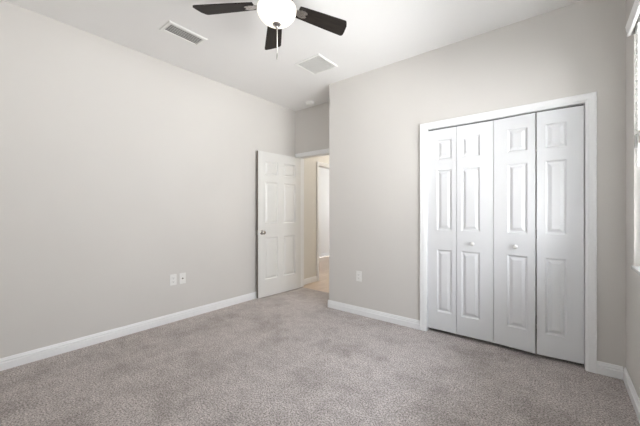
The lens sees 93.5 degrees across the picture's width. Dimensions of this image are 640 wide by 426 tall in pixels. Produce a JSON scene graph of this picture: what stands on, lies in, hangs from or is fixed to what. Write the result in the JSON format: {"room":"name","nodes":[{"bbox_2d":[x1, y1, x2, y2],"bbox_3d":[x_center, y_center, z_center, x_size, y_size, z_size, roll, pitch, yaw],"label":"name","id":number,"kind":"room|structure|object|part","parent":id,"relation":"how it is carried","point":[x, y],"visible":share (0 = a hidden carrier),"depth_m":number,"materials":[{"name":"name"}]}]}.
{"room":"empty bedroom","nodes":[
{"label":"empty bedroom","id":0,"kind":"room"},
{"bbox_2d":[0,0,328,357],"bbox_3d":[-0.583,-0.206,4.599,0.115,2.772,7.535,0,0,39],"label":"wall","id":1,"kind":"structure","parent":0,"point":[124,170],"depth_m":2.83,"materials":[{"name":"beige paint"}]},
{"bbox_2d":[0,292,256,370],"bbox_3d":[-1.596,1.135,3.223,0.014,0.090,3.890,0,0,39],"label":"baseboard","id":2,"kind":"structure","parent":1,"relation":"attached to","point":[23,358],"depth_m":2.78,"materials":[{"name":"white paint"}]},
{"bbox_2d":[170,274,176,285],"bbox_3d":[-1.582,0.728,3.246,0.009,0.117,0.072,0,0,39],"label":"wall outlet","id":3,"kind":"object","parent":1,"relation":"attached to","point":[173,278],"visible":1,"depth_m":3.25,"materials":[{"name":"white plastic"}]},
{"bbox_2d":[179,273,185,283],"bbox_3d":[-1.515,0.730,3.324,0.016,0.117,0.072,0,0,39],"label":"cable jack plate","id":4,"kind":"object","parent":1,"relation":"attached to","point":[182,276],"visible":1,"depth_m":3.32,"materials":[{"name":"white plastic"}]},
{"bbox_2d":[257,150,300,298],"bbox_3d":[-0.566,0.165,4.373,0.123,2.006,0.810,0,0,42],"label":"door","id":5,"kind":"structure","parent":1,"relation":"in","point":[278,176],"depth_m":4.33,"materials":[{"name":"white paint"}]},
{"bbox_2d":[304,276,316,284],"bbox_3d":[-0.183,1.135,4.996,0.014,0.090,0.414,0,0,39],"label":"baseboard","id":6,"kind":"structure","parent":1,"relation":"attached to","point":[311,279],"depth_m":5.02,"materials":[{"name":"white paint"}]},
{"bbox_2d":[295,148,328,286],"bbox_3d":[0.021,0.132,4.486,0.942,2.096,0.138,0,0,39],"label":"door frame","id":7,"kind":"structure","parent":1,"relation":"attached to","point":[323,152],"depth_m":4.75,"materials":[{"name":"white paint"}]},
{"bbox_2d":[317,161,328,280],"bbox_3d":[0.195,0.154,5.562,0.138,2.051,0.942,0,0,39],"label":"door frame","id":8,"kind":"structure","parent":1,"relation":"attached to","point":[319,164],"depth_m":5.18,"materials":[{"name":"white paint"}]},
{"bbox_2d":[4,0,582,110],"bbox_3d":[0.643,-1.642,4.462,5.512,0.100,8.850,0,0,39],"label":"ceiling","id":9,"kind":"structure","parent":0,"point":[377,33],"depth_m":2.68,"materials":[{"name":"paint"}]},
{"bbox_2d":[159,20,207,46],"bbox_3d":[-1.214,-1.587,2.689,0.190,0.010,0.350,0,0,39],"label":"ceiling vent","id":10,"kind":"object","parent":9,"relation":"in","point":[170,27],"visible":1,"depth_m":2.68,"materials":[{"name":"white metal"}]},
{"bbox_2d":[193,0,346,58],"bbox_3d":[-0.243,-1.325,1.923,1.009,0.535,1.045,0,0,39],"label":"ceiling fan","id":11,"kind":"object","parent":9,"relation":"hanging from","point":[277,15],"visible":1,"depth_m":1.99,"materials":[{"name":"black metal"}]},
{"bbox_3d":[-0.625,-1.345,1.985,0.396,0.007,0.132,0,11,6],"label":"fan blade","id":12,"kind":"part","parent":11,"relation":"part of","materials":[{"name":"black wood"}]},
{"bbox_3d":[-0.350,-1.345,2.288,0.132,0.007,0.396,-11,2,-12],"label":"fan blade","id":13,"kind":"part","parent":11,"relation":"part of","materials":[{"name":"brown wood"}]},
{"bbox_3d":[-0.279,-1.270,1.947,0.251,0.108,0.251,0,0,39],"label":"lamp shade","id":14,"kind":"part","parent":11,"relation":"part of","materials":[{"name":"white glass"}]},
{"bbox_3d":[0.023,-1.345,2.119,0.396,0.007,0.132,0,-11,-30],"label":"fan blade","id":15,"kind":"part","parent":11,"relation":"part of","materials":[{"name":"brown wood"}]},
{"bbox_2d":[305,101,314,105],"bbox_3d":[-0.144,-1.572,4.367,0.136,0.040,0.136,0,0,39],"label":"smoke detector","id":16,"kind":"object","parent":9,"relation":"attached to","point":[308,103],"visible":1,"depth_m":4.33,"materials":[{"name":"white plastic"}]},
{"bbox_2d":[294,53,337,74],"bbox_3d":[-0.041,-1.587,3.249,0.340,0.010,0.340,0,0,39],"label":"ceiling vent","id":17,"kind":"object","parent":9,"relation":"in","point":[316,64],"visible":1,"depth_m":3.24,"materials":[{"name":"white metal"}]},
{"bbox_2d":[295,102,328,153],"bbox_3d":[0.045,-0.206,4.476,1.250,2.772,0.115,0,0,39],"label":"wall","id":18,"kind":"structure","parent":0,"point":[311,123],"depth_m":4.53,"materials":[{"name":"beige paint"}]},
{"bbox_2d":[0,256,639,425],"bbox_3d":[0.643,1.205,4.462,5.282,0.050,8.620,0,0,39],"label":"floor","id":19,"kind":"structure","parent":0,"point":[288,358],"depth_m":2.12,"materials":[{"name":"beige carpet"}]},
{"bbox_2d":[319,167,328,253],"bbox_3d":[-0.182,-0.206,7.755,0.115,2.772,4.500,0,0,39],"label":"wall","id":20,"kind":"structure","parent":0,"point":[323,173],"depth_m":8.01,"materials":[{"name":"paint"}]},
{"bbox_2d":[319,252,328,257],"bbox_3d":[-0.132,1.135,7.715,0.014,0.090,4.500,0,0,39],"label":"baseboard","id":21,"kind":"structure","parent":20,"relation":"attached to","point":[322,254],"depth_m":8.00,"materials":[{"name":"white paint"}]},
{"bbox_2d":[329,0,625,370],"bbox_3d":[1.170,-0.206,2.978,2.607,2.772,0.115,0,0,39],"label":"wall","id":22,"kind":"structure","parent":0,"point":[376,116],"depth_m":2.86,"materials":[{"name":"beige paint"}]},
{"bbox_2d":[356,271,361,281],"bbox_3d":[0.448,0.738,3.474,0.072,0.117,0.009,0,0,39],"label":"wall outlet","id":23,"kind":"object","parent":22,"relation":"attached to","point":[358,273],"visible":1,"depth_m":3.47,"materials":[{"name":"white plastic"}]},
{"bbox_2d":[328,300,419,329],"bbox_3d":[0.553,1.135,3.387,1.162,0.090,0.014,0,0,39],"label":"baseboard","id":24,"kind":"structure","parent":22,"relation":"attached to","point":[404,321],"depth_m":3.33,"materials":[{"name":"white paint"}]},
{"bbox_2d":[428,121,493,341],"bbox_3d":[1.303,0.170,2.831,0.570,1.955,0.077,0,0,39],"label":"door","id":25,"kind":"structure","parent":22,"relation":"in","point":[460,158],"depth_m":2.81,"materials":[{"name":"white paint"}]},
{"bbox_2d":[429,104,582,130],"bbox_3d":[1.550,-0.817,2.656,1.163,0.005,0.026,0,0,39],"label":"track","id":26,"kind":"object","parent":22,"relation":"attached to","point":[582,104],"visible":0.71,"depth_m":2.65,"materials":[{"name":"white metal"}]},
{"bbox_2d":[420,92,596,373],"bbox_3d":[1.554,0.148,2.660,1.309,2.064,0.134,0,0,39],"label":"door frame","id":27,"kind":"structure","parent":22,"relation":"attached to","point":[589,100],"depth_m":2.29,"materials":[{"name":"white paint"}]},
{"bbox_2d":[494,105,583,363],"bbox_3d":[1.757,0.170,2.455,0.601,1.955,0.082,0,0,39],"label":"door","id":28,"kind":"structure","parent":22,"relation":"in","point":[559,234],"depth_m":2.42,"materials":[{"name":"white paint"}]},
{"bbox_2d":[597,361,622,379],"bbox_3d":[2.084,1.135,2.166,0.136,0.090,0.014,0,0,39],"label":"baseboard","id":29,"kind":"structure","parent":22,"relation":"attached to","point":[607,369],"depth_m":2.16,"materials":[{"name":"white paint"}]},
{"bbox_2d":[626,0,639,399],"bbox_3d":[1.330,-0.206,0.995,0.115,2.772,4.285,0,0,39],"label":"wall","id":30,"kind":"structure","parent":0,"point":[632,170],"depth_m":1.92,"materials":[{"name":"beige paint"}]},
{"bbox_2d":[623,367,639,422],"bbox_3d":[1.082,1.135,0.787,0.014,0.090,3.420,0,0,39],"label":"baseboard","id":31,"kind":"structure","parent":30,"relation":"attached to","point":[628,383],"depth_m":1.87,"materials":[{"name":"white paint"}]},
{"bbox_2d":[625,0,639,165],"bbox_3d":[1.382,-0.729,1.136,0.092,0.918,1.940,0,0,39],"label":"window blind","id":32,"kind":"object","parent":30,"relation":"attached to","point":[635,11],"visible":1,"depth_m":1.76,"materials":[{"name":"plastic"}]},
{"bbox_3d":[1.397,-1.131,1.124,0.052,0.043,1.888,0,0,39],"label":"head rail","id":33,"kind":"part","parent":32,"relation":"part of","materials":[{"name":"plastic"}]},
{"bbox_2d":[631,265,639,274],"bbox_3d":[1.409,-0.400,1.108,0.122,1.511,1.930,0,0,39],"label":"windowsill","id":34,"kind":"structure","parent":30,"relation":"in","point":[636,269],"depth_m":1.79,"materials":[{"name":"plastic"}]}
]}

